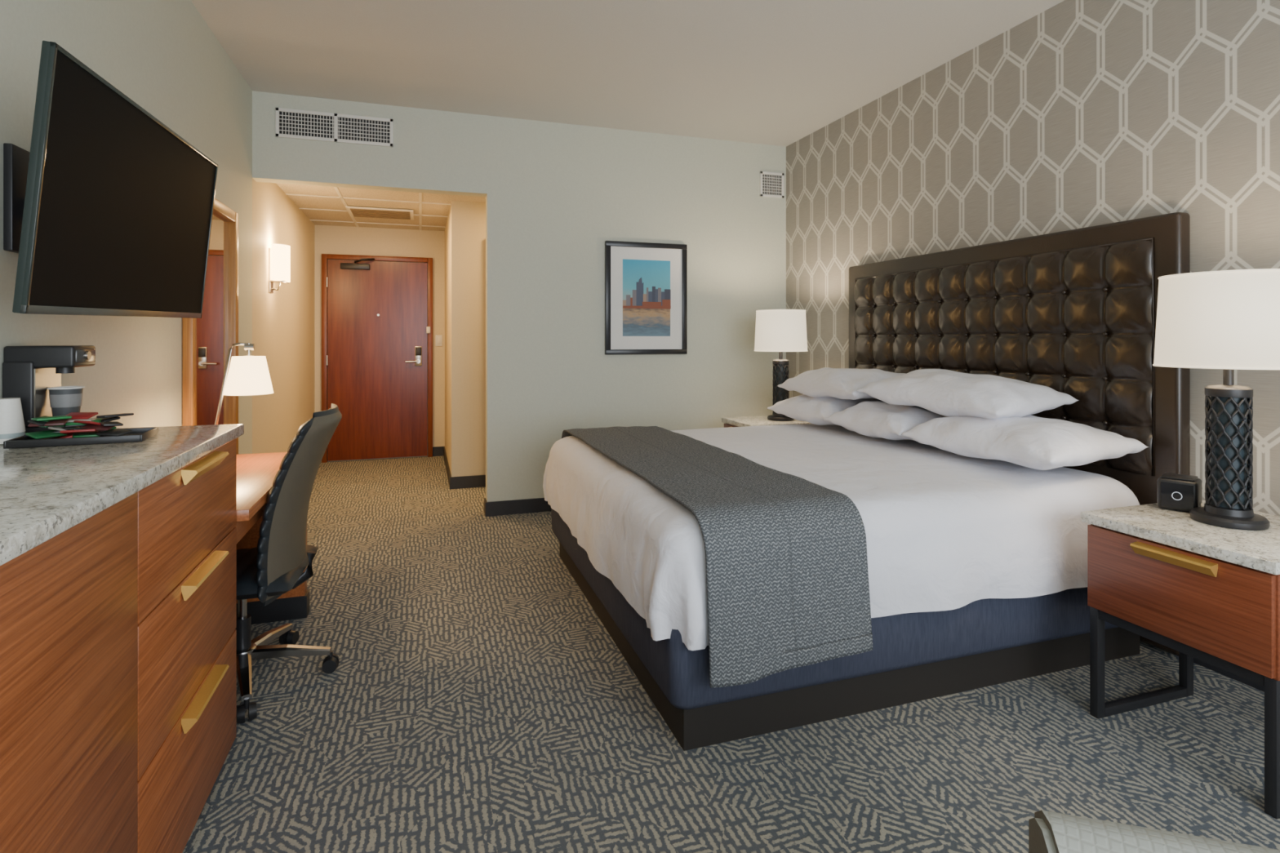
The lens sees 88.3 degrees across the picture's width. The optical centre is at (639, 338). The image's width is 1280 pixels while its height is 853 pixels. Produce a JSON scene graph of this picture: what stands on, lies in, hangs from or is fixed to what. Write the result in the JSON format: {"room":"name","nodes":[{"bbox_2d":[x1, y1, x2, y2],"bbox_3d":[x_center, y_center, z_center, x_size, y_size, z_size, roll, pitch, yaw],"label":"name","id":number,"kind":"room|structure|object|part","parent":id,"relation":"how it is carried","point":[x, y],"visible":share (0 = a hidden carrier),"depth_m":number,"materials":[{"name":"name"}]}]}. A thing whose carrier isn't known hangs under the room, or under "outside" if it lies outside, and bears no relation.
{"room":"hotel room","nodes":[
{"label":"hotel room","id":0,"kind":"room"},
{"bbox_2d":[0,0,314,454],"bbox_3d":[-1.938,-0.165,2.401,0.100,2.870,9.380,0,0,-18],"label":"wall","id":1,"kind":"structure","parent":0,"point":[163,55],"depth_m":2.86,"materials":[{"name":"paint"}]},
{"bbox_2d":[3,40,217,318],"bbox_3d":[-1.555,-0.354,1.900,0.309,0.603,1.143,0,0,-18],"label":"television","id":2,"kind":"object","parent":1,"relation":"attached to","point":[108,210],"visible":1,"depth_m":1.72,"materials":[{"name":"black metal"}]},
{"bbox_3d":[-1.694,-0.370,1.860,0.020,0.280,0.300,0,0,-18],"label":"mount plate","id":3,"kind":"part","parent":2,"relation":"part of","materials":[{"name":"black metal"}]},
{"bbox_2d":[182,198,238,454],"bbox_3d":[-2.187,0.113,3.382,0.043,1.655,0.800,0,0,-18],"label":"wall mirror","id":4,"kind":"object","parent":1,"relation":"attached to","point":[206,340],"visible":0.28,"depth_m":3.44,"materials":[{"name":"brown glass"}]},
{"bbox_3d":[-2.070,0.113,3.031,0.043,1.655,0.060,0,0,-18],"label":"frame","id":5,"kind":"part","parent":4,"relation":"part of","materials":[{"name":"wood"}]},
{"bbox_3d":[-2.201,0.113,3.378,0.010,1.615,0.760,0,0,-18],"label":"glass","id":6,"kind":"part","parent":4,"relation":"part of","materials":[{"name":"mirror"}]},
{"bbox_3d":[-2.187,-0.685,3.382,0.042,0.060,0.680,0,0,-18],"label":"frame","id":7,"kind":"part","parent":4,"relation":"part of","materials":[{"name":"wood"}]},
{"bbox_3d":[-2.304,0.113,3.733,0.043,1.655,0.060,0,0,-18],"label":"frame","id":8,"kind":"part","parent":4,"relation":"part of","materials":[{"name":"wood"}]},
{"bbox_2d":[268,243,290,293],"bbox_3d":[-2.609,-0.502,4.781,0.130,0.345,0.200,0,0,-18],"label":"wall sconce","id":9,"kind":"object","parent":1,"relation":"attached to","point":[279,256],"visible":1,"depth_m":4.71,"materials":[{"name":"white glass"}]},
{"bbox_3d":[-2.665,-0.490,4.762,0.012,0.320,0.100,0,0,-18],"label":"plate","id":10,"kind":"part","parent":9,"relation":"part of","materials":[{"name":"silver metal"}]},
{"bbox_3d":[-2.595,-0.545,4.785,0.100,0.260,0.200,0,0,-18],"label":"glass","id":11,"kind":"part","parent":9,"relation":"part of","materials":[{"name":"beige"}]},
{"bbox_2d":[214,342,273,424],"bbox_3d":[-1.730,0.270,2.797,0.313,0.508,0.186,0,0,-18],"label":"desk lamp","id":12,"kind":"object","parent":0,"point":[248,375],"depth_m":2.76,"materials":[{"name":"white fabric"}]},
{"bbox_2d":[314,224,444,462],"bbox_3d":[-2.692,0.050,7.040,1.400,2.440,0.100,0,0,-18],"label":"wall","id":13,"kind":"structure","parent":0,"point":[328,239],"depth_m":7.02,"materials":[{"name":"paint"}]},
{"bbox_2d":[325,355,328,364],"bbox_3d":[-3.207,0.220,6.758,0.018,0.100,0.018,0,0,-18],"label":"hinge","id":14,"kind":"object","parent":13,"relation":"attached to","point":[326,356],"visible":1,"depth_m":6.75,"materials":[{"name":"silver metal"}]},
{"bbox_2d":[325,277,328,287],"bbox_3d":[-3.207,-0.580,6.758,0.018,0.100,0.018,0,0,-18],"label":"hinge","id":15,"kind":"object","parent":13,"relation":"attached to","point":[326,278],"visible":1,"depth_m":6.75,"materials":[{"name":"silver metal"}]},
{"bbox_2d":[327,259,426,461],"bbox_3d":[-2.754,0.222,6.950,0.975,2.073,0.028,0,0,-18],"label":"leaf","id":16,"kind":"object","parent":13,"relation":"attached to","point":[380,398],"visible":1,"depth_m":6.93,"materials":[{"name":"brown wood"}]},
{"bbox_2d":[340,257,374,270],"bbox_3d":[-2.909,-0.780,6.788,0.329,0.121,0.181,0,0,-18],"label":"door closer","id":17,"kind":"object","parent":16,"relation":"attached to","point":[343,265],"depth_m":6.81,"materials":[{"name":"black metal"}]},
{"bbox_3d":[-2.863,-0.810,6.826,0.142,0.062,0.173,0,0,20],"label":"closer arm","id":18,"kind":"part","parent":17,"relation":"part of","materials":[{"name":"black metal"}]},
{"bbox_2d":[414,346,422,365],"bbox_3d":[-2.369,0.185,7.053,0.070,0.210,0.020,0,0,-18],"label":"lock plate","id":19,"kind":"object","parent":16,"relation":"attached to","point":[416,357],"visible":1,"depth_m":7.04,"materials":[{"name":"silver metal"}]},
{"bbox_2d":[405,360,418,363],"bbox_3d":[-2.417,0.242,6.989,0.131,0.027,0.022,0,0,-18],"label":"lever","id":20,"kind":"object","parent":19,"relation":"attached to","point":[416,361],"visible":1,"depth_m":6.98,"materials":[{"name":"silver metal"}]},
{"bbox_2d":[415,346,421,355],"bbox_3d":[-2.364,0.135,7.036,0.060,0.090,0.015,0,0,-18],"label":"reader","id":21,"kind":"object","parent":19,"relation":"attached to","point":[418,349],"depth_m":7.03,"materials":[{"name":"black plastic"}]},
{"bbox_2d":[321,253,432,462],"bbox_3d":[-2.751,0.200,6.941,1.085,2.140,0.050,0,0,-18],"label":"door frame","id":22,"kind":"structure","parent":13,"relation":"attached to","point":[429,260],"depth_m":6.94,"materials":[{"name":"brown wood"}]},
{"bbox_2d":[426,326,430,333],"bbox_3d":[-2.268,-0.095,7.065,0.040,0.070,0.020,0,0,-18],"label":"guard","id":23,"kind":"object","parent":13,"relation":"attached to","point":[428,328],"visible":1,"depth_m":7.06,"materials":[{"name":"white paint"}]},
{"bbox_2d":[432,446,443,456],"bbox_3d":[-2.189,1.220,7.147,0.111,0.100,0.014,0,0,-18],"label":"baseboard","id":24,"kind":"structure","parent":13,"relation":"attached to","point":[437,451],"depth_m":7.14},
{"bbox_2d":[435,334,442,346],"bbox_3d":[-2.180,0.020,7.150,0.070,0.120,0.014,0,0,-18],"label":"light switch","id":25,"kind":"object","parent":13,"relation":"attached to","point":[438,338],"visible":1,"depth_m":7.15,"materials":[{"name":"white paint"}]},
{"bbox_2d":[275,182,485,231],"bbox_3d":[-1.740,-1.210,5.971,2.530,0.080,2.530,0,0,-18],"label":"ceiling","id":26,"kind":"structure","parent":0,"point":[301,202],"depth_m":5.75,"materials":[{"name":"tile"}]},
{"bbox_2d":[285,186,450,231],"bbox_3d":[-2.333,-1.167,5.774,1.280,0.006,2.530,0,0,-18],"label":"grid","id":27,"kind":"object","parent":26,"relation":"attached to","point":[337,190],"visible":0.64,"depth_m":5.86,"materials":[{"name":"white paint"}]},
{"bbox_2d":[346,205,413,219],"bbox_3d":[-2.384,-1.154,6.083,0.560,0.020,0.450,0,0,-18],"label":"ceiling vent","id":28,"kind":"object","parent":26,"relation":"in","point":[356,211],"visible":1,"depth_m":6.02,"materials":[{"name":"beige metal"}]},
{"bbox_2d":[444,206,450,471],"bbox_3d":[-1.822,0.050,6.455,0.120,2.440,1.560,0,0,-18],"label":"wall","id":29,"kind":"structure","parent":0,"point":[447,230],"depth_m":6.36,"materials":[{"name":"paint"}]},
{"bbox_2d":[443,446,451,486],"bbox_3d":[-1.867,1.220,6.377,0.014,0.100,1.680,0,0,-18],"label":"baseboard","id":30,"kind":"structure","parent":29,"relation":"attached to","point":[446,464],"depth_m":6.20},
{"bbox_2d":[450,200,485,476],"bbox_3d":[-1.021,0.050,5.836,1.250,2.440,0.120,0,0,-18],"label":"wall","id":31,"kind":"structure","parent":0,"point":[468,219],"depth_m":5.63,"materials":[{"name":"paint"}]},
{"bbox_2d":[449,475,485,488],"bbox_3d":[-1.006,1.220,5.771,1.264,0.100,0.014,0,0,-18],"label":"baseboard","id":32,"kind":"structure","parent":31,"relation":"attached to","point":[477,481],"depth_m":5.61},
{"bbox_2d":[252,90,786,502],"bbox_3d":[-0.662,-0.165,4.933,3.920,2.870,0.120,0,0,-18],"label":"wall","id":33,"kind":"structure","parent":0,"point":[557,192],"depth_m":4.93,"materials":[{"name":"paint"}]},
{"bbox_2d":[275,107,393,146],"bbox_3d":[-2.032,-1.410,4.407,0.718,0.190,0.014,0,0,-18],"label":"air vent","id":34,"kind":"object","parent":33,"relation":"in","point":[289,122],"visible":1,"depth_m":4.40,"materials":[{"name":"white metal"}]},
{"bbox_3d":[-2.362,-1.410,4.297,0.022,0.190,0.014,0,0,-18],"label":"frame","id":35,"kind":"part","parent":34,"relation":"part of","materials":[{"name":"white paint"}]},
{"bbox_3d":[-2.032,-1.326,4.407,0.718,0.022,0.014,0,0,-18],"label":"frame","id":36,"kind":"part","parent":34,"relation":"part of","materials":[{"name":"white paint"}]},
{"bbox_3d":[-2.032,-1.494,4.407,0.718,0.022,0.014,0,0,-18],"label":"frame","id":37,"kind":"part","parent":34,"relation":"part of","materials":[{"name":"white paint"}]},
{"bbox_3d":[-1.702,-1.410,4.517,0.022,0.190,0.014,0,0,-18],"label":"frame","id":38,"kind":"part","parent":34,"relation":"part of","materials":[{"name":"white paint"}]},
{"bbox_2d":[484,497,487,516],"bbox_3d":[-1.117,1.220,4.774,0.012,0.100,0.134,0,0,-18],"label":"baseboard","id":39,"kind":"structure","parent":33,"relation":"attached to","point":[485,500],"depth_m":4.74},
{"bbox_2d":[487,497,551,516],"bbox_3d":[0.063,1.220,5.104,2.436,0.100,0.014,0,0,-18],"label":"baseboard","id":40,"kind":"structure","parent":33,"relation":"attached to","point":[537,504],"depth_m":4.78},
{"bbox_2d":[604,240,687,354],"bbox_3d":[0.052,-0.310,5.089,0.661,0.860,0.034,0,0,-18],"label":"framed picture","id":41,"kind":"object","parent":33,"relation":"attached to","point":[646,283],"visible":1,"depth_m":5.08,"materials":[{"name":"wood"}]},
{"bbox_3d":[-0.244,-0.310,4.990,0.038,0.784,0.034,0,0,-18],"label":"frame","id":42,"kind":"part","parent":41,"relation":"part of","materials":[{"name":"black wood"}]},
{"bbox_3d":[0.006,-0.445,5.067,0.047,0.060,0.001,0,0,-18],"label":"tower crown","id":43,"kind":"part","parent":41,"relation":"part of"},
{"bbox_3d":[0.052,-0.721,5.089,0.661,0.038,0.034,0,0,-18],"label":"frame","id":44,"kind":"part","parent":41,"relation":"part of","materials":[{"name":"black wood"}]},
{"bbox_3d":[0.052,0.101,5.089,0.661,0.038,0.034,0,0,-18],"label":"frame","id":45,"kind":"part","parent":41,"relation":"part of","materials":[{"name":"black wood"}]},
{"bbox_2d":[622,258,670,336],"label":"print","id":46,"kind":"object","parent":41,"relation":"attached to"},
{"bbox_3d":[0.347,-0.310,5.187,0.038,0.784,0.034,0,0,-18],"label":"frame","id":47,"kind":"part","parent":41,"relation":"part of","materials":[{"name":"black wood"}]},
{"bbox_2d":[760,171,783,198],"bbox_3d":[1.091,-1.271,5.446,0.220,0.208,0.014,0,0,-18],"label":"air vent","id":48,"kind":"object","parent":33,"relation":"in","point":[771,184],"visible":1,"depth_m":5.44,"materials":[{"name":"white metal"}]},
{"bbox_3d":[0.997,-1.271,5.415,0.022,0.208,0.014,0,0,-18],"label":"frame","id":49,"kind":"part","parent":48,"relation":"part of","materials":[{"name":"white paint"}]},
{"bbox_3d":[1.091,-1.364,5.446,0.220,0.022,0.014,0,0,-18],"label":"frame","id":50,"kind":"part","parent":48,"relation":"part of","materials":[{"name":"white paint"}]},
{"bbox_3d":[1.091,-1.178,5.446,0.220,0.022,0.014,0,0,-18],"label":"frame","id":51,"kind":"part","parent":48,"relation":"part of","materials":[{"name":"white paint"}]},
{"bbox_3d":[1.184,-1.271,5.478,0.022,0.208,0.014,0,0,-18],"label":"frame","id":52,"kind":"part","parent":48,"relation":"part of","materials":[{"name":"white paint"}]},
{"bbox_2d":[191,0,1064,146],"bbox_3d":[0.401,-1.650,1.741,4.120,0.100,6.650,0,0,-18],"label":"ceiling","id":53,"kind":"structure","parent":0,"point":[778,73],"depth_m":3.71,"materials":[{"name":"paint"}]},
{"bbox_2d":[182,455,1279,852],"bbox_3d":[-0.030,1.320,3.036,4.120,0.100,9.380,0,0,-18],"label":"floor","id":54,"kind":"structure","parent":0,"point":[476,700],"depth_m":2.08,"materials":[{"name":"carpet"}]},
{"bbox_2d":[0,423,244,852],"bbox_3d":[-1.199,0.765,1.188,0.531,1.010,1.592,0,0,-18],"label":"dresser","id":55,"kind":"object","parent":54,"relation":"on","point":[118,561],"visible":0.93,"depth_m":1.24,"materials":[{"name":"wood"}]},
{"bbox_2d":[0,397,25,444],"bbox_3d":[-1.588,0.204,1.653,0.072,0.109,0.072,0,0,-18],"label":"paper cup","id":56,"kind":"object","parent":55,"relation":"on","point":[11,418],"visible":0.87,"depth_m":1.64,"materials":[{"name":"white paint"}]},
{"bbox_2d":[0,438,12,444],"bbox_3d":[-1.588,0.216,1.653,0.072,0.085,0.072,0,0,-18],"label":"napkin","id":57,"kind":"object","parent":56,"relation":"on","point":[2,440],"depth_m":1.62,"materials":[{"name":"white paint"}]},
{"bbox_2d":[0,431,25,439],"bbox_3d":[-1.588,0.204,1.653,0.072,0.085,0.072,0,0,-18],"label":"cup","id":58,"kind":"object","parent":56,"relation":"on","point":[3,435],"depth_m":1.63,"materials":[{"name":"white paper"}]},
{"bbox_2d":[2,345,95,433],"bbox_3d":[-1.592,0.139,1.794,0.164,0.240,0.140,0,0,-18],"label":"coffee maker","id":59,"kind":"object","parent":55,"relation":"on","point":[28,371],"visible":0.73,"depth_m":1.73,"materials":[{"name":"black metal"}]},
{"bbox_3d":[-1.606,0.149,1.789,0.004,0.140,0.130,0,0,-18],"label":"trim","id":60,"kind":"part","parent":59,"relation":"part of","materials":[{"name":"silver metal"}]},
{"bbox_3d":[-1.569,0.082,1.802,0.040,0.025,0.040,0,0,-18],"label":"spout","id":61,"kind":"part","parent":59,"relation":"part of","materials":[{"name":"black plastic"}]},
{"bbox_2d":[47,386,84,416],"bbox_3d":[-1.567,0.181,1.802,0.079,0.098,0.079,0,0,-18],"label":"paper cup","id":62,"kind":"object","parent":59,"relation":"on","point":[64,400],"visible":0.94,"depth_m":1.78,"materials":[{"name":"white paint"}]},
{"bbox_3d":[-1.546,0.047,1.809,0.049,0.038,0.110,0,0,-18],"label":"head panel","id":63,"kind":"part","parent":59,"relation":"part of","materials":[{"name":"silver metal"}]},
{"bbox_3d":[-0.871,0.754,0.908,0.020,0.908,0.829,0,0,-18],"label":"door","id":64,"kind":"part","parent":55,"relation":"part of","materials":[{"name":"brown wood"}]},
{"bbox_2d":[3,412,158,448],"bbox_3d":[-1.405,0.225,1.672,0.268,0.068,0.168,0,0,-24],"label":"tray","id":65,"kind":"object","parent":55,"relation":"on","point":[64,430],"visible":1,"depth_m":1.64,"materials":[{"name":"black plastic"}]},
{"bbox_3d":[-1.119,1.045,1.653,0.020,0.326,0.733,0,0,-18],"label":"drawer","id":66,"kind":"part","parent":55,"relation":"part of","materials":[{"name":"brown wood"}]},
{"bbox_3d":[-1.119,0.725,1.653,0.020,0.307,0.733,0,0,-18],"label":"drawer","id":67,"kind":"part","parent":55,"relation":"part of","materials":[{"name":"brown wood"}]},
{"bbox_3d":[-1.119,0.433,1.653,0.020,0.267,0.733,0,0,-18],"label":"drawer","id":68,"kind":"part","parent":55,"relation":"part of","materials":[{"name":"brown wood"}]},
{"bbox_3d":[-1.098,0.906,1.674,0.033,0.036,0.270,0,0,-18],"label":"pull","id":69,"kind":"part","parent":55,"relation":"part of","materials":[{"name":"gold metal"}]},
{"bbox_3d":[-1.098,0.595,1.674,0.033,0.036,0.270,0,0,-18],"label":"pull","id":70,"kind":"part","parent":55,"relation":"part of","materials":[{"name":"gold metal"}]},
{"bbox_3d":[-1.098,0.324,1.674,0.033,0.036,0.270,0,0,-18],"label":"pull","id":71,"kind":"part","parent":55,"relation":"part of","materials":[{"name":"gold metal"}]},
{"bbox_2d":[235,452,309,624],"bbox_3d":[-1.624,0.897,2.476,0.538,0.745,1.115,0,0,-18],"label":"desk","id":72,"kind":"object","parent":54,"relation":"on","point":[255,473],"visible":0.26,"depth_m":2.88,"materials":[{"name":"brown wood"}]},
{"bbox_3d":[-1.781,0.875,2.954,0.514,0.630,0.070,0,0,-18],"label":"panel","id":73,"kind":"part","parent":72,"relation":"part of","materials":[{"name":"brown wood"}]},
{"bbox_2d":[235,403,342,723],"bbox_3d":[-1.448,0.766,2.444,0.622,1.008,0.632,0,0,-18],"label":"office chair","id":74,"kind":"object","parent":54,"relation":"on","point":[266,571],"visible":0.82,"depth_m":2.35,"materials":[{"name":"black fabric"}]},
{"bbox_3d":[-1.380,1.175,2.303,0.052,0.055,0.270,0,0,-33],"label":"leg","id":75,"kind":"part","parent":74,"relation":"part of","materials":[{"name":"silver metal"}]},
{"bbox_3d":[-1.306,1.210,2.190,0.016,0.030,0.016,0,0,-18],"label":"caster stem","id":76,"kind":"part","parent":74,"relation":"part of","materials":[{"name":"black metal"}]},
{"bbox_3d":[-1.500,0.882,2.432,0.490,0.035,0.480,0,0,-15],"label":"seat","id":77,"kind":"part","parent":74,"relation":"part of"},
{"bbox_3d":[-1.464,1.175,2.605,0.052,0.055,0.270,0,0,3],"label":"leg","id":78,"kind":"part","parent":74,"relation":"part of","materials":[{"name":"silver metal"}]},
{"bbox_3d":[-1.500,0.858,2.432,0.490,0.075,0.480,0,0,-15],"label":"seat","id":79,"kind":"part","parent":74,"relation":"part of","materials":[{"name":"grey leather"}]},
{"bbox_3d":[-1.314,1.175,2.489,0.272,0.055,0.055,0,0,-18],"label":"leg","id":80,"kind":"part","parent":74,"relation":"part of","materials":[{"name":"silver metal"}]},
{"bbox_3d":[-1.182,1.210,2.520,0.016,0.030,0.016,0,0,-18],"label":"caster stem","id":81,"kind":"part","parent":74,"relation":"part of","materials":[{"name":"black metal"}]},
{"bbox_2d":[721,415,811,427],"bbox_3d":[0.938,0.927,4.760,0.593,0.686,0.464,0,0,-18],"label":"nightstand","id":82,"kind":"object","parent":54,"relation":"on","point":[743,421],"visible":0.02,"depth_m":4.69,"materials":[{"name":"stone"}]},
{"bbox_3d":[0.697,0.762,4.680,0.019,0.272,0.432,0,0,-18],"label":"drawer","id":83,"kind":"part","parent":82,"relation":"part of","materials":[{"name":"brown wood"}]},
{"bbox_2d":[754,308,808,421],"bbox_3d":[1.017,0.183,4.765,0.382,0.800,0.382,0,0,-27],"label":"table lamp","id":84,"kind":"object","parent":82,"relation":"on","point":[780,331],"visible":0.8,"depth_m":4.63,"materials":[{"name":"black metal"}]},
{"bbox_3d":[1.017,-0.202,4.765,0.354,0.005,0.354,0,0,-18],"label":"trim","id":85,"kind":"part","parent":84,"relation":"part of","materials":[{"name":"beige fabric"}]},
{"bbox_3d":[1.017,-0.057,4.765,0.376,0.290,0.376,0,0,-18],"label":"lamp shade","id":86,"kind":"part","parent":84,"relation":"part of","materials":[{"name":"beige fabric"}]},
{"bbox_3d":[1.017,0.088,4.765,0.382,0.005,0.382,0,0,-18],"label":"trim","id":87,"kind":"part","parent":84,"relation":"part of","materials":[{"name":"beige fabric"}]},
{"bbox_2d":[542,423,1139,751],"bbox_3d":[0.734,0.895,3.240,2.114,0.749,2.212,0,0,-18],"label":"bed","id":88,"kind":"object","parent":54,"relation":"on","point":[752,580],"visible":0.98,"depth_m":2.29,"materials":[{"name":"fabric"}]},
{"bbox_2d":[767,394,883,425],"bbox_3d":[1.197,0.436,4.130,0.549,0.191,0.676,0,0,-18],"label":"pillow","id":89,"kind":"object","parent":88,"relation":"on","point":[803,407],"visible":0.53,"depth_m":3.96,"materials":[{"name":"white fabric"}]},
{"bbox_2d":[777,367,905,399],"bbox_3d":[1.263,0.272,4.025,0.525,0.187,0.856,0,0,-18],"label":"pillow","id":90,"kind":"object","parent":89,"relation":"on","point":[825,382],"visible":0.82,"depth_m":3.83,"materials":[{"name":"white fabric"}]},
{"bbox_2d":[822,400,946,440],"bbox_3d":[1.389,0.433,3.519,0.549,0.195,0.676,0,0,-18],"label":"pillow","id":91,"kind":"object","parent":88,"relation":"on","point":[883,420],"visible":0.65,"depth_m":3.37,"materials":[{"name":"white fabric"}]},
{"bbox_2d":[901,414,1148,470],"bbox_3d":[1.620,0.430,2.858,0.539,0.193,0.760,0,0,-21],"label":"pillow","id":92,"kind":"object","parent":88,"relation":"on","point":[1029,441],"visible":0.88,"depth_m":2.61,"materials":[{"name":"white fabric"}]},
{"bbox_2d":[856,368,1079,419],"bbox_3d":[1.538,0.262,3.200,0.498,0.213,0.861,0,0,-21],"label":"pillow","id":93,"kind":"object","parent":92,"relation":"on","point":[946,393],"visible":0.96,"depth_m":2.94,"materials":[{"name":"white fabric"}]},
{"bbox_2d":[1028,809,1279,852],"bbox_3d":[0.698,0.892,0.362,0.720,0.755,0.630,0,0,15],"label":"armchair","id":94,"kind":"object","parent":54,"relation":"on","point":[1049,832],"visible":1,"depth_m":0.68,"materials":[{"name":"fabric"}]},
{"bbox_2d":[1080,500,1279,819],"bbox_3d":[1.836,0.927,2.063,0.593,0.686,0.539,0,0,-18],"label":"nightstand","id":95,"kind":"object","parent":54,"relation":"on","point":[1210,594],"visible":0.98,"depth_m":1.96,"materials":[{"name":"wood"}]},
{"bbox_3d":[1.540,1.087,2.220,0.034,0.366,0.028,0,0,-18],"label":"leg","id":96,"kind":"part","parent":95,"relation":"part of","materials":[{"name":"black metal"}]},
{"bbox_3d":[1.577,0.652,1.956,0.033,0.036,0.220,0,0,-18],"label":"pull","id":97,"kind":"part","parent":95,"relation":"part of","materials":[{"name":"gold metal"}]},
{"bbox_2d":[1157,472,1202,512],"bbox_3d":[1.853,0.527,2.264,0.114,0.111,0.113,0,0,-44],"label":"alarm clock","id":98,"kind":"object","parent":95,"relation":"on","point":[1179,492],"visible":0.93,"depth_m":2.23,"materials":[{"name":"black plastic"}]},
{"bbox_3d":[1.854,0.475,2.267,0.090,0.006,0.090,0,0,-44],"label":"plate","id":99,"kind":"part","parent":98,"relation":"part of","materials":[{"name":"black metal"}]},
{"bbox_3d":[1.595,0.762,1.983,0.019,0.272,0.507,0,0,-18],"label":"drawer","id":100,"kind":"part","parent":95,"relation":"part of","materials":[{"name":"brown wood"}]},
{"bbox_3d":[1.952,1.087,2.357,0.034,0.366,0.028,0,0,-18],"label":"leg","id":101,"kind":"part","parent":95,"relation":"part of","materials":[{"name":"black metal"}]},
{"bbox_2d":[1152,268,1279,530],"bbox_3d":[1.873,0.183,2.099,0.382,0.800,0.382,0,0,24],"label":"table lamp","id":102,"kind":"object","parent":95,"relation":"on","point":[1228,321],"visible":1,"depth_m":2.04,"materials":[{"name":"black metal"}]},
{"bbox_3d":[1.873,0.088,2.099,0.382,0.005,0.382,0,0,-18],"label":"trim","id":103,"kind":"part","parent":102,"relation":"part of","materials":[{"name":"beige fabric"}]},
{"bbox_3d":[1.873,-0.057,2.099,0.376,0.290,0.376,0,0,-18],"label":"lamp shade","id":104,"kind":"part","parent":102,"relation":"part of","materials":[{"name":"beige fabric"}]},
{"bbox_3d":[1.873,-0.202,2.099,0.354,0.005,0.354,0,0,-18],"label":"trim","id":105,"kind":"part","parent":102,"relation":"part of","materials":[{"name":"beige fabric"}]},
{"bbox_3d":[1.693,1.087,1.760,0.034,0.366,0.028,0,0,-18],"label":"leg","id":106,"kind":"part","parent":95,"relation":"part of","materials":[{"name":"black metal"}]},
{"bbox_2d":[786,0,1279,515],"bbox_3d":[2.292,-0.165,2.423,0.100,2.870,6.750,0,0,-18],"label":"wall","id":107,"kind":"structure","parent":0,"point":[1079,113],"depth_m":3.08,"materials":[{"name":"paper"}]},
{"bbox_2d":[848,212,1190,656],"bbox_3d":[1.792,0.375,3.584,0.111,1.750,2.110,0,0,-18],"label":"headboard","id":108,"kind":"object","parent":107,"relation":"attached to","point":[1073,313],"visible":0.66,"depth_m":3.03,"materials":[{"name":"black leather"}]},
{"bbox_2d":[1193,657,1264,692],"bbox_3d":[2.243,1.220,2.389,0.014,0.100,6.516,0,0,-18],"label":"baseboard","id":109,"kind":"structure","parent":107,"relation":"attached to","point":[1202,664],"depth_m":2.47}
]}

